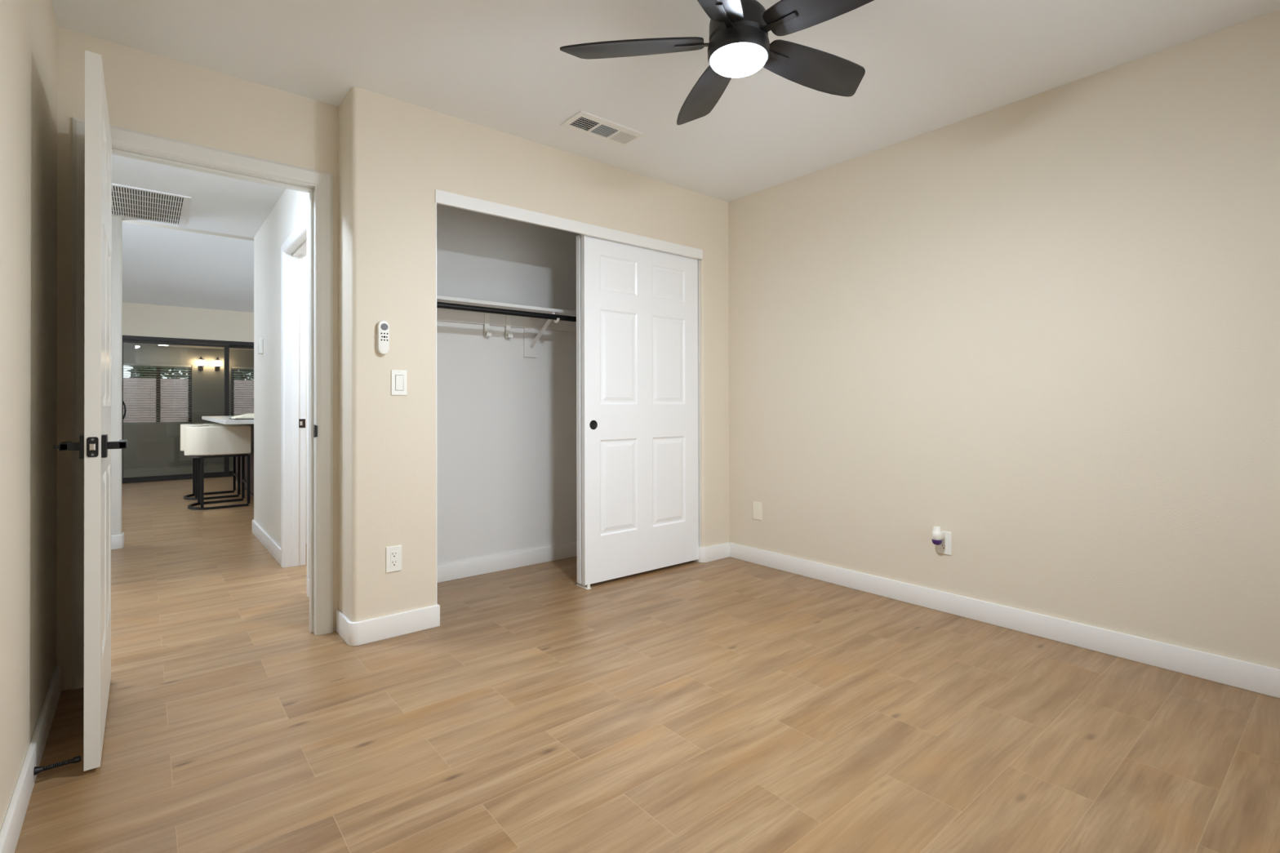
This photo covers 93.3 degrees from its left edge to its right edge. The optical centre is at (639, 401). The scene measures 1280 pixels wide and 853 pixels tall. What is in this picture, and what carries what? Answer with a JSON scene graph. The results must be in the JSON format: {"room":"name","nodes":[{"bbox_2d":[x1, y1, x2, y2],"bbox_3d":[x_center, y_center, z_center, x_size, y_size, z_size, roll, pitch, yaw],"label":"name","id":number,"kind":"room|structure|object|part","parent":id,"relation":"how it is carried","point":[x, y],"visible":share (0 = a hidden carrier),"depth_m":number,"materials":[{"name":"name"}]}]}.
{"room":"empty bedroom","nodes":[
{"label":"empty bedroom","id":0,"kind":"room"},
{"bbox_2d":[0,0,57,831],"bbox_3d":[-1.056,-0.170,0.811,0.112,2.440,3.780,0,0,-39],"label":"wall","id":1,"kind":"structure","parent":0,"point":[28,28],"depth_m":1.64,"materials":[{"name":"beige paint"}]},
{"bbox_2d":[0,666,61,852],"bbox_3d":[-1.004,1.000,0.846,0.014,0.100,3.502,0,0,-39],"label":"baseboard","id":2,"kind":"structure","parent":1,"relation":"attached to","point":[10,833],"depth_m":1.60,"materials":[{"name":"white paint"}]},
{"bbox_2d":[33,755,81,775],"bbox_3d":[-1.629,1.016,1.693,0.095,0.022,0.022,0,0,-39],"label":"door stop","id":3,"kind":"object","parent":2,"relation":"attached to","point":[37,770],"visible":1,"depth_m":1.69,"materials":[{"name":"black metal"}]},
{"bbox_2d":[53,50,127,771],"bbox_3d":[-1.796,0.024,2.002,0.158,2.040,0.758,0,0,-39],"label":"door","id":4,"kind":"structure","parent":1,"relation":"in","point":[95,446],"depth_m":1.73,"materials":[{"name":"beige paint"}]},
{"bbox_3d":[-1.675,0.129,1.763,0.020,0.022,0.116,0,0,-39],"label":"lever","id":5,"kind":"part","parent":4,"relation":"part of","materials":[{"name":"black metal"}]},
{"bbox_3d":[-1.557,0.129,1.720,0.025,0.057,0.003,0,0,-39],"label":"latch plate","id":6,"kind":"part","parent":4,"relation":"part of","materials":[{"name":"black metal"}]},
{"bbox_3d":[-1.577,0.129,1.843,0.020,0.022,0.116,0,0,-39],"label":"lever","id":7,"kind":"part","parent":4,"relation":"part of","materials":[{"name":"black metal"}]},
{"bbox_2d":[111,215,122,535],"bbox_3d":[-4.610,-0.144,3.870,1.964,2.440,0.120,0,0,-39],"label":"wall","id":8,"kind":"structure","parent":0,"point":[117,221],"depth_m":4.43,"materials":[{"name":"white paint"}]},
{"bbox_2d":[111,532,124,550],"bbox_3d":[-3.925,1.026,4.409,0.248,0.100,0.124,0,0,-39],"label":"baseboard","id":9,"kind":"structure","parent":8,"relation":"attached to","point":[117,541],"depth_m":4.42,"materials":[{"name":"white paint"}]},
{"bbox_2d":[123,462,233,477],"bbox_3d":[-6.203,1.166,10.719,8.200,0.096,2.800,0,0,-39],"label":"floor","id":10,"kind":"structure","parent":0,"point":[218,467],"depth_m":9.94,"materials":[{"name":"grey concrete"}]},
{"bbox_2d":[122,302,253,342],"bbox_3d":[-5.318,-0.143,9.643,8.200,2.500,0.140,0,0,-39],"label":"wall","id":11,"kind":"structure","parent":0,"point":[138,319],"depth_m":8.62,"materials":[{"name":"beige paint"}]},
{"bbox_2d":[121,335,253,483],"bbox_3d":[-6.157,0.103,8.900,2.400,2.004,0.160,0,0,-39],"label":"door","id":12,"kind":"structure","parent":11,"relation":"in","point":[226,344],"depth_m":8.63,"materials":[{"name":"brown metal"}]},
{"bbox_3d":[-6.976,0.114,8.164,0.077,0.278,0.030,0,0,16],"label":"pull handle","id":13,"kind":"part","parent":12,"relation":"part of","materials":[{"name":"black metal"}]},
{"bbox_3d":[-5.726,0.116,9.313,1.120,1.909,0.035,0,0,-39],"label":"sash","id":14,"kind":"part","parent":12,"relation":"part of","materials":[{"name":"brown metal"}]},
{"bbox_2d":[122,218,253,240],"bbox_3d":[-2.242,-1.816,5.903,8.200,0.909,0.105,0,0,-39],"label":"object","id":15,"kind":"structure","parent":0,"point":[123,220],"depth_m":4.79,"materials":[{"name":"white paint"}]},
{"bbox_2d":[123,344,253,467],"bbox_3d":[-7.012,0.080,11.705,8.200,2.084,0.140,0,0,-39],"label":"wall","id":16,"kind":"structure","parent":0,"point":[148,445],"depth_m":10.67,"materials":[{"name":"grey paint"}]},
{"bbox_2d":[123,364,191,424],"bbox_3d":[-8.438,-0.133,10.542,1.000,1.045,0.050,0,0,-39],"label":"window","id":17,"kind":"structure","parent":16,"relation":"in","point":[157,368],"depth_m":10.56,"materials":[{"name":"brown metal"}]},
{"bbox_2d":[123,363,191,424],"bbox_3d":[-8.405,-0.134,10.503,0.980,1.039,0.040,0,0,-39],"label":"window blind","id":18,"kind":"object","parent":17,"relation":"attached to","point":[127,364],"visible":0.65,"depth_m":10.57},
{"bbox_3d":[-8.407,-0.637,10.505,0.980,0.033,0.040,0,0,-39],"label":"head rail","id":19,"kind":"part","parent":18,"relation":"part of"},
{"bbox_3d":[-8.404,0.378,10.500,0.980,0.014,0.032,0,0,-39],"label":"rail","id":20,"kind":"part","parent":18,"relation":"part of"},
{"bbox_2d":[196,356,204,371],"bbox_3d":[-7.856,-0.676,10.819,0.132,0.258,0.166,0,0,-39],"label":"wall lantern","id":21,"kind":"object","parent":16,"relation":"attached to","point":[201,362],"visible":1,"depth_m":10.78,"materials":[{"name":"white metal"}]},
{"bbox_3d":[-7.845,-0.697,10.806,0.120,0.104,0.120,0,0,-39],"label":"lamp shade","id":22,"kind":"part","parent":21,"relation":"part of","materials":[{"name":"white glass"}]},
{"bbox_2d":[213,357,222,371],"bbox_3d":[-7.667,-0.676,10.975,0.132,0.258,0.166,0,0,-39],"label":"wall lantern","id":23,"kind":"object","parent":16,"relation":"attached to","point":[217,362],"visible":1,"depth_m":10.94,"materials":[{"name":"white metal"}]},
{"bbox_3d":[-7.656,-0.696,10.962,0.120,0.104,0.120,0,0,-39],"label":"lamp shade","id":24,"kind":"part","parent":23,"relation":"part of","materials":[{"name":"white glass"}]},
{"bbox_2d":[231,368,235,415],"bbox_3d":[-7.217,-0.131,11.545,1.000,1.045,0.050,0,0,-39],"label":"window","id":25,"kind":"structure","parent":16,"relation":"in","point":[232,373],"depth_m":11.22,"materials":[{"name":"brown metal"}]},
{"bbox_2d":[231,366,253,414],"bbox_3d":[-7.185,-0.133,11.506,0.980,1.039,0.040,0,0,-39],"label":"window blind","id":26,"kind":"object","parent":16,"relation":"attached to","point":[236,367],"visible":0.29,"depth_m":11.29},
{"bbox_3d":[-7.186,-0.635,11.508,0.980,0.033,0.040,0,0,-39],"label":"head rail","id":27,"kind":"part","parent":26,"relation":"part of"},
{"bbox_2d":[123,342,253,351],"bbox_3d":[-6.235,-1.058,10.761,8.200,0.175,2.720,0,0,-39],"label":"ceiling","id":28,"kind":"structure","parent":0,"point":[128,344],"depth_m":10.57,"materials":[{"name":"white paint"}]},
{"bbox_2d":[56,26,338,690],"bbox_3d":[-1.806,-0.159,2.560,0.948,2.440,0.115,0,0,-39],"label":"wall","id":29,"kind":"structure","parent":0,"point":[147,92],"depth_m":2.42,"materials":[{"name":"beige paint"}]},
{"bbox_2d":[71,116,333,689],"bbox_3d":[-1.796,0.004,2.558,0.880,2.115,0.133,0,0,-39],"label":"door frame","id":30,"kind":"structure","parent":29,"relation":"attached to","point":[323,181],"depth_m":2.68,"materials":[{"name":"beige paint"}]},
{"bbox_2d":[313,424,317,437],"bbox_3d":[-1.480,0.133,2.759,0.009,0.058,0.032,0,0,-39],"label":"strike plate","id":31,"kind":"object","parent":30,"relation":"attached to","point":[315,427],"visible":1,"depth_m":2.75,"materials":[{"name":"black metal"}]},
{"bbox_2d":[253,188,309,547],"bbox_3d":[-2.298,-0.150,4.004,0.115,2.440,2.729,0,0,-39],"label":"wall","id":32,"kind":"structure","parent":0,"point":[292,207],"depth_m":4.36,"materials":[{"name":"white paint"}]},
{"bbox_2d":[257,337,262,354],"bbox_3d":[-2.922,-0.428,4.651,0.027,0.115,0.090,0,0,-39],"label":"sensor","id":33,"kind":"object","parent":32,"relation":"attached to","point":[260,343],"visible":1,"depth_m":4.62,"materials":[{"name":"white plastic"}]},
{"bbox_2d":[252,520,280,564],"bbox_3d":[-2.734,1.024,4.514,0.119,0.100,1.402,0,0,-39],"label":"baseboard","id":34,"kind":"structure","parent":32,"relation":"attached to","point":[264,539],"depth_m":4.37,"materials":[{"name":"white paint"}]},
{"bbox_2d":[280,213,309,596],"bbox_3d":[-2.026,0.020,3.660,0.133,2.094,0.832,0,0,-39],"label":"door frame","id":35,"kind":"structure","parent":32,"relation":"attached to","point":[295,256],"depth_m":3.92,"materials":[{"name":"white paint"}]},
{"bbox_2d":[298,418,305,427],"bbox_3d":[-2.212,0.141,3.959,0.037,0.057,0.004,0,0,-39],"label":"strike plate","id":36,"kind":"object","parent":35,"relation":"attached to","point":[301,421],"visible":1,"depth_m":3.96,"materials":[{"name":"brown metal"}]},
{"bbox_2d":[307,578,309,598],"bbox_3d":[-1.644,1.014,3.104,0.014,0.100,0.504,0,0,-39],"label":"baseboard","id":37,"kind":"structure","parent":32,"relation":"attached to","point":[308,579],"depth_m":3.29,"materials":[{"name":"white paint"}]},
{"bbox_2d":[305,255,306,544],"bbox_3d":[-2.152,-0.146,4.932,1.289,2.440,0.100,0,0,-39],"label":"wall","id":38,"kind":"structure","parent":0,"point":[305,255],"depth_m":4.56,"materials":[{"name":"white paint"}]},
{"bbox_2d":[436,204,581,565],"bbox_3d":[-0.747,-0.154,4.010,2.290,2.440,0.110,0,0,-39],"label":"wall","id":39,"kind":"structure","parent":0,"point":[506,420],"depth_m":3.84,"materials":[{"name":"white paint"}]},
{"bbox_2d":[436,295,576,332],"bbox_3d":[-0.616,-0.527,3.851,2.258,0.093,0.304,0,0,-39],"label":"closet shelf","id":40,"kind":"object","parent":39,"relation":"attached to","point":[442,314],"visible":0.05,"depth_m":3.70,"materials":[{"name":"white paint"}]},
{"bbox_2d":[484,312,491,336],"bbox_3d":[-0.939,-0.479,3.736,0.032,0.147,0.036,0,0,-39],"label":"hook","id":41,"kind":"object","parent":40,"relation":"attached to","point":[486,315],"visible":0.89,"depth_m":3.74,"materials":[{"name":"white plastic"}]},
{"bbox_2d":[506,315,512,337],"bbox_3d":[-0.827,-0.479,3.828,0.032,0.147,0.036,0,0,-39],"label":"hook","id":42,"kind":"object","parent":40,"relation":"attached to","point":[508,335],"visible":0.91,"depth_m":3.83,"materials":[{"name":"white plastic"}]},
{"bbox_2d":[436,541,577,582],"bbox_3d":[-0.704,1.015,3.956,2.259,0.100,0.014,0,0,-39],"label":"baseboard","id":43,"kind":"structure","parent":39,"relation":"attached to","point":[460,570],"depth_m":3.82,"materials":[{"name":"white paint"}]},
{"bbox_2d":[523,311,559,357],"bbox_3d":[-0.608,-0.423,3.820,0.090,0.262,0.361,0,0,-39],"label":"rod bracket","id":44,"kind":"object","parent":39,"relation":"attached to","point":[530,337],"visible":0.9,"depth_m":3.93,"materials":[{"name":"white metal"}]},
{"bbox_2d":[436,302,576,321],"bbox_3d":[-0.503,-0.519,3.714,2.255,0.033,0.033,0,0,-39],"label":"closet rod","id":45,"kind":"object","parent":44,"relation":"attached to","point":[439,304],"visible":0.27,"depth_m":3.47,"materials":[{"name":"black metal"}]},
{"bbox_3d":[-0.719,-0.385,3.954,0.090,0.188,0.014,0,0,-39],"label":"wall plate","id":46,"kind":"part","parent":44,"relation":"part of","materials":[{"name":"white paint"}]},
{"bbox_2d":[552,313,559,323],"bbox_3d":[-0.515,-0.513,3.710,0.017,0.063,0.072,0,0,-39],"label":"hook","id":47,"kind":"object","parent":44,"relation":"on","point":[557,321],"depth_m":3.69,"materials":[{"name":"white plastic"}]},
{"bbox_2d":[338,86,728,622],"bbox_3d":[-0.434,-0.158,3.535,2.410,2.440,0.360,0,0,-39],"label":"wall","id":48,"kind":"structure","parent":0,"point":[394,154],"depth_m":2.81,"materials":[{"name":"beige paint"}]},
{"bbox_2d":[376,320,389,354],"bbox_3d":[-1.147,-0.287,2.699,0.052,0.152,0.028,0,0,-39],"label":"remote","id":49,"kind":"object","parent":48,"relation":"attached to","point":[383,326],"visible":1,"depth_m":2.69,"materials":[{"name":"white plastic"}]},
{"bbox_2d":[336,604,439,646],"bbox_3d":[-1.172,1.011,2.822,0.395,0.100,0.236,0,0,-39],"label":"baseboard","id":50,"kind":"structure","parent":48,"relation":"attached to","point":[371,630],"depth_m":2.72,"materials":[{"name":"white paint"}]},
{"bbox_2d":[386,545,401,573],"bbox_3d":[-1.112,0.710,2.733,0.070,0.115,0.008,0,0,-39],"label":"wall outlet","id":51,"kind":"object","parent":48,"relation":"attached to","point":[393,553],"visible":1,"depth_m":2.73,"materials":[{"name":"white plastic"}]},
{"bbox_2d":[390,551,397,567],"bbox_3d":[-1.111,0.710,2.732,0.033,0.067,0.003,0,0,-39],"label":"socket","id":52,"kind":"object","parent":51,"relation":"attached to","point":[393,554],"depth_m":2.73,"materials":[{"name":"white plastic"}]},
{"bbox_2d":[391,369,407,395],"bbox_3d":[-1.095,-0.087,2.751,0.070,0.115,0.010,0,0,-39],"label":"light switch","id":53,"kind":"object","parent":48,"relation":"attached to","point":[398,377],"visible":1,"depth_m":2.75,"materials":[{"name":"white plastic"}]},
{"bbox_2d":[435,202,700,604],"bbox_3d":[-0.314,0.027,3.474,1.785,2.069,0.118,0,0,-39],"label":"door frame","id":54,"kind":"structure","parent":48,"relation":"attached to","point":[699,411],"depth_m":4.01,"materials":[{"name":"white paint"}]},
{"bbox_2d":[435,189,702,259],"bbox_3d":[-0.282,-0.975,3.436,1.790,0.063,0.020,0,0,-39],"label":"trim","id":55,"kind":"structure","parent":48,"relation":"attached to","point":[442,197],"depth_m":3.29,"materials":[{"name":"white paint"}]},
{"bbox_2d":[576,235,582,583],"bbox_3d":[-0.007,0.042,3.766,0.905,2.000,0.033,0,0,-39],"label":"door","id":56,"kind":"structure","parent":48,"relation":"in","point":[579,237],"depth_m":3.48,"materials":[{"name":"white paint"}]},
{"bbox_2d":[581,234,698,585],"bbox_3d":[0.026,0.042,3.732,0.905,2.000,0.036,0,0,-39],"label":"door","id":57,"kind":"structure","parent":48,"relation":"in","point":[640,504],"depth_m":3.68,"materials":[{"name":"white paint"}]},
{"bbox_3d":[-0.267,0.133,3.471,0.054,0.054,0.006,0,0,-39],"label":"finger pull","id":58,"kind":"part","parent":57,"relation":"part of","materials":[{"name":"black metal"}]},
{"bbox_2d":[693,542,729,562],"bbox_3d":[0.484,1.012,4.088,0.258,0.100,0.089,0,0,-39],"label":"baseboard","id":59,"kind":"structure","parent":48,"relation":"attached to","point":[713,553],"depth_m":4.04,"materials":[{"name":"white paint"}]},
{"bbox_2d":[14,476,1279,852],"bbox_3d":[-1.632,1.124,5.156,8.200,0.100,11.600,0,0,-39],"label":"floor","id":60,"kind":"structure","parent":0,"point":[729,704],"depth_m":1.96,"materials":[{"name":"brown wood"}]},
{"bbox_2d":[180,422,239,500],"bbox_3d":[-4.951,0.673,6.962,0.545,0.838,0.490,0,0,-39],"label":"bar stool","id":61,"kind":"object","parent":60,"relation":"on","point":[182,426],"visible":0.41,"depth_m":6.94,"materials":[{"name":"black metal"}]},
{"bbox_3d":[-5.192,0.815,7.040,0.025,0.507,0.025,0,0,-39],"label":"leg","id":62,"kind":"part","parent":61,"relation":"part of","materials":[{"name":"black metal"}]},
{"bbox_3d":[-4.921,0.812,6.709,0.025,0.507,0.025,0,0,-39],"label":"leg","id":63,"kind":"part","parent":61,"relation":"part of","materials":[{"name":"black metal"}]},
{"bbox_3d":[-4.951,0.401,6.964,0.545,0.293,0.490,0,0,-39],"label":"backrest","id":64,"kind":"part","parent":61,"relation":"part of","materials":[{"name":"beige fabric"}]},
{"bbox_3d":[-4.945,1.080,6.964,0.500,0.024,0.474,0,0,-39],"label":"frame","id":65,"kind":"part","parent":61,"relation":"part of","materials":[{"name":"black metal"}]},
{"bbox_3d":[-4.894,0.815,7.295,0.025,0.507,0.025,0,0,-39],"label":"leg","id":66,"kind":"part","parent":61,"relation":"part of","materials":[{"name":"black metal"}]},
{"bbox_3d":[-4.612,0.813,6.952,0.025,0.507,0.025,0,0,-39],"label":"leg","id":67,"kind":"part","parent":61,"relation":"part of","materials":[{"name":"black metal"}]},
{"bbox_2d":[184,424,250,510],"bbox_3d":[-4.427,0.668,6.325,0.545,0.838,0.490,0,0,-39],"label":"bar stool","id":68,"kind":"object","parent":60,"relation":"on","point":[228,440],"visible":1,"depth_m":6.16,"materials":[{"name":"beige fabric"}]},
{"bbox_3d":[-4.669,0.810,6.402,0.025,0.507,0.025,0,0,-39],"label":"leg","id":69,"kind":"part","parent":68,"relation":"part of","materials":[{"name":"black metal"}]},
{"bbox_3d":[-4.397,0.808,6.072,0.025,0.507,0.025,0,0,-39],"label":"leg","id":70,"kind":"part","parent":68,"relation":"part of","materials":[{"name":"black metal"}]},
{"bbox_3d":[-4.428,0.396,6.326,0.545,0.293,0.490,0,0,-39],"label":"backrest","id":71,"kind":"part","parent":68,"relation":"part of","materials":[{"name":"beige fabric"}]},
{"bbox_3d":[-4.422,0.557,6.330,0.498,0.020,0.444,0,0,-39],"label":"seat frame","id":72,"kind":"part","parent":68,"relation":"part of","materials":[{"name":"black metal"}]},
{"bbox_3d":[-4.421,1.075,6.327,0.500,0.024,0.474,0,0,-39],"label":"frame","id":73,"kind":"part","parent":68,"relation":"part of","materials":[{"name":"black metal"}]},
{"bbox_3d":[-4.370,0.811,6.658,0.025,0.507,0.025,0,0,-39],"label":"leg","id":74,"kind":"part","parent":68,"relation":"part of","materials":[{"name":"black metal"}]},
{"bbox_3d":[-4.088,0.808,6.315,0.025,0.507,0.025,0,0,-39],"label":"leg","id":75,"kind":"part","parent":68,"relation":"part of","materials":[{"name":"black metal"}]},
{"bbox_2d":[201,415,253,496],"bbox_3d":[-3.947,0.633,7.237,1.935,0.914,2.850,0,0,-39],"label":"kitchen island","id":76,"kind":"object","parent":60,"relation":"on","point":[221,420],"depth_m":6.65,"materials":[{"name":"white stone"}]},
{"bbox_2d":[201,415,253,424],"bbox_3d":[-3.948,0.197,7.240,1.935,0.040,2.850,0,0,-39],"label":"countertop","id":77,"kind":"structure","parent":76,"relation":"on","point":[221,420],"depth_m":5.66,"materials":[{"name":"white stone"}]},
{"bbox_2d":[229,417,253,419],"bbox_3d":[-3.689,0.166,6.003,0.605,0.008,0.450,0,0,-39],"label":"serving tray","id":78,"kind":"object","parent":76,"relation":"on","point":[229,418],"visible":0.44,"depth_m":5.69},
{"bbox_2d":[231,413,253,418],"bbox_3d":[-3.712,0.137,5.965,0.523,0.049,0.384,0,0,-39],"label":"folded cloth","id":79,"kind":"object","parent":78,"relation":"on","point":[251,415],"visible":0.3,"depth_m":5.75,"materials":[{"name":"white fabric"}]},
{"bbox_2d":[576,582,591,589],"bbox_3d":[-0.323,1.046,3.466,0.030,0.030,0.110,0,0,-39],"label":"guide","id":80,"kind":"object","parent":60,"relation":"on","point":[588,587],"visible":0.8,"depth_m":3.45,"materials":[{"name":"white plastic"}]},
{"bbox_2d":[51,0,1279,312],"bbox_3d":[-1.704,-1.821,5.248,8.200,0.970,11.800,0,0,-39],"label":"ceiling","id":81,"kind":"structure","parent":0,"point":[929,65],"depth_m":2.53,"materials":[{"name":"white paint"}]},
{"bbox_2d":[111,182,191,226],"bbox_3d":[-3.452,-1.361,4.184,0.519,0.009,0.810,0,0,-39],"label":"ceiling vent","id":82,"kind":"object","parent":81,"relation":"in","point":[129,202],"visible":0.63,"depth_m":4.18,"materials":[{"name":"white metal"}]},
{"bbox_2d":[560,110,645,146],"bbox_3d":[-0.183,-1.377,3.064,0.402,0.007,0.190,0,0,-39],"label":"ceiling vent","id":83,"kind":"object","parent":81,"relation":"in","point":[584,122],"visible":1,"depth_m":3.05,"materials":[{"name":"white metal"}]},
{"bbox_2d":[560,0,873,124],"bbox_3d":[0.341,-1.209,1.875,1.033,0.358,1.051,0,0,-39],"label":"ceiling fan","id":84,"kind":"object","parent":81,"relation":"hanging from","point":[739,46],"visible":1,"depth_m":1.86,"materials":[{"name":"black wood"}]},
{"bbox_3d":[-0.024,-1.113,1.902,0.447,0.040,0.139,0,0,7],"label":"blade","id":85,"kind":"part","parent":84,"relation":"part of","materials":[{"name":"black wood"}]},
{"bbox_3d":[0.166,-1.109,1.882,0.114,0.010,0.026,0,0,7],"label":"blade arm","id":86,"kind":"part","parent":84,"relation":"part of"},
{"bbox_3d":[0.237,-1.112,2.188,0.139,0.040,0.447,0,0,-11],"label":"blade","id":87,"kind":"part","parent":84,"relation":"part of","materials":[{"name":"black wood"}]},
{"bbox_3d":[0.168,-1.115,1.565,0.139,0.040,0.447,0,0,25],"label":"blade","id":88,"kind":"part","parent":84,"relation":"part of","materials":[{"name":"black wood"}]},
{"bbox_3d":[0.244,-1.110,1.739,0.026,0.010,0.114,0,0,25],"label":"blade arm","id":89,"kind":"part","parent":84,"relation":"part of"},
{"bbox_3d":[0.405,-1.110,1.770,0.114,0.010,0.026,0,0,43],"label":"blade arm","id":90,"kind":"part","parent":84,"relation":"part of"},
{"bbox_3d":[0.425,-1.109,1.932,0.114,0.010,0.026,0,0,-29],"label":"blade arm","id":91,"kind":"part","parent":84,"relation":"part of"},
{"bbox_3d":[0.590,-1.114,2.028,0.447,0.040,0.139,0,0,-29],"label":"blade","id":92,"kind":"part","parent":84,"relation":"part of","materials":[{"name":"black wood"}]},
{"bbox_3d":[0.547,-1.116,1.643,0.447,0.040,0.139,0,0,43],"label":"blade","id":93,"kind":"part","parent":84,"relation":"part of","materials":[{"name":"black wood"}]},
{"bbox_2d":[728,8,1279,669],"bbox_3d":[1.483,-0.165,3.195,0.120,2.440,4.240,0,0,-39],"label":"wall","id":94,"kind":"structure","parent":0,"point":[1041,331],"depth_m":2.68,"materials":[{"name":"beige paint"}]},
{"bbox_2d":[753,501,761,519],"bbox_3d":[0.769,0.715,3.960,0.008,0.115,0.072,0,0,-39],"label":"blank cover plate","id":95,"kind":"object","parent":94,"relation":"attached to","point":[757,505],"visible":1,"depth_m":3.96,"materials":[{"name":"beige plastic"}]},
{"bbox_2d":[937,530,951,555],"bbox_3d":[1.528,0.707,3.037,0.008,0.115,0.070,0,0,-39],"label":"wall outlet","id":96,"kind":"object","parent":94,"relation":"attached to","point":[944,548],"visible":0.84,"depth_m":3.03,"materials":[{"name":"white plastic"}]},
{"bbox_2d":[931,525,944,545],"bbox_3d":[1.490,0.670,3.026,0.065,0.094,0.049,0,0,-39],"label":"air freshener","id":97,"kind":"object","parent":96,"relation":"attached to","point":[938,535],"visible":1,"depth_m":3.01,"materials":[{"name":"white plastic"}]},
{"bbox_2d":[931,538,942,545],"bbox_3d":[1.484,0.702,3.021,0.049,0.028,0.049,0,0,-39],"label":"oil bottle","id":98,"kind":"object","parent":97,"relation":"on","point":[935,541],"depth_m":3.00,"materials":[{"name":"purple liquid"}]},
{"bbox_2d":[940,536,946,550],"bbox_3d":[1.526,0.707,3.036,0.003,0.067,0.033,0,0,-39],"label":"socket","id":99,"kind":"object","parent":96,"relation":"attached to","point":[944,545],"depth_m":3.03,"materials":[{"name":"white plastic"}]},
{"bbox_2d":[729,542,1279,698],"bbox_3d":[1.654,1.003,2.878,0.014,0.100,3.266,0,0,-39],"label":"baseboard","id":100,"kind":"structure","parent":94,"relation":"attached to","point":[1251,677],"depth_m":2.68,"materials":[{"name":"white paint"}]},
{"bbox_3d":[-10.569,1.354,16.190,26.000,0.200,11.200,0,0,-39],"label":"ground","id":101,"kind":"structure","parent":0,"visible":0},
{"bbox_2d":[126,365,188,378],"bbox_3d":[-10.330,-0.219,13.422,1.626,2.925,1.073,0,0,-39],"label":"shrub","id":102,"kind":"object","parent":101,"relation":"on","point":[136,370],"visible":0.14,"depth_m":13.00,"materials":[{"name":"green plant"}]},
{"bbox_2d":[123,377,253,422],"bbox_3d":[-8.604,0.377,13.799,26.000,1.720,0.200,0,0,-39],"label":"wall","id":103,"kind":"structure","parent":101,"relation":"on","point":[140,402],"depth_m":12.57,"materials":[{"name":"concrete"}]},
{"bbox_2d":[234,368,253,380],"bbox_3d":[-9.004,-0.204,14.520,1.670,2.897,1.050,0,0,-39],"label":"shrub","id":104,"kind":"object","parent":101,"relation":"on","point":[240,377],"visible":0.07,"depth_m":14.04,"materials":[{"name":"green plant"}]}
]}

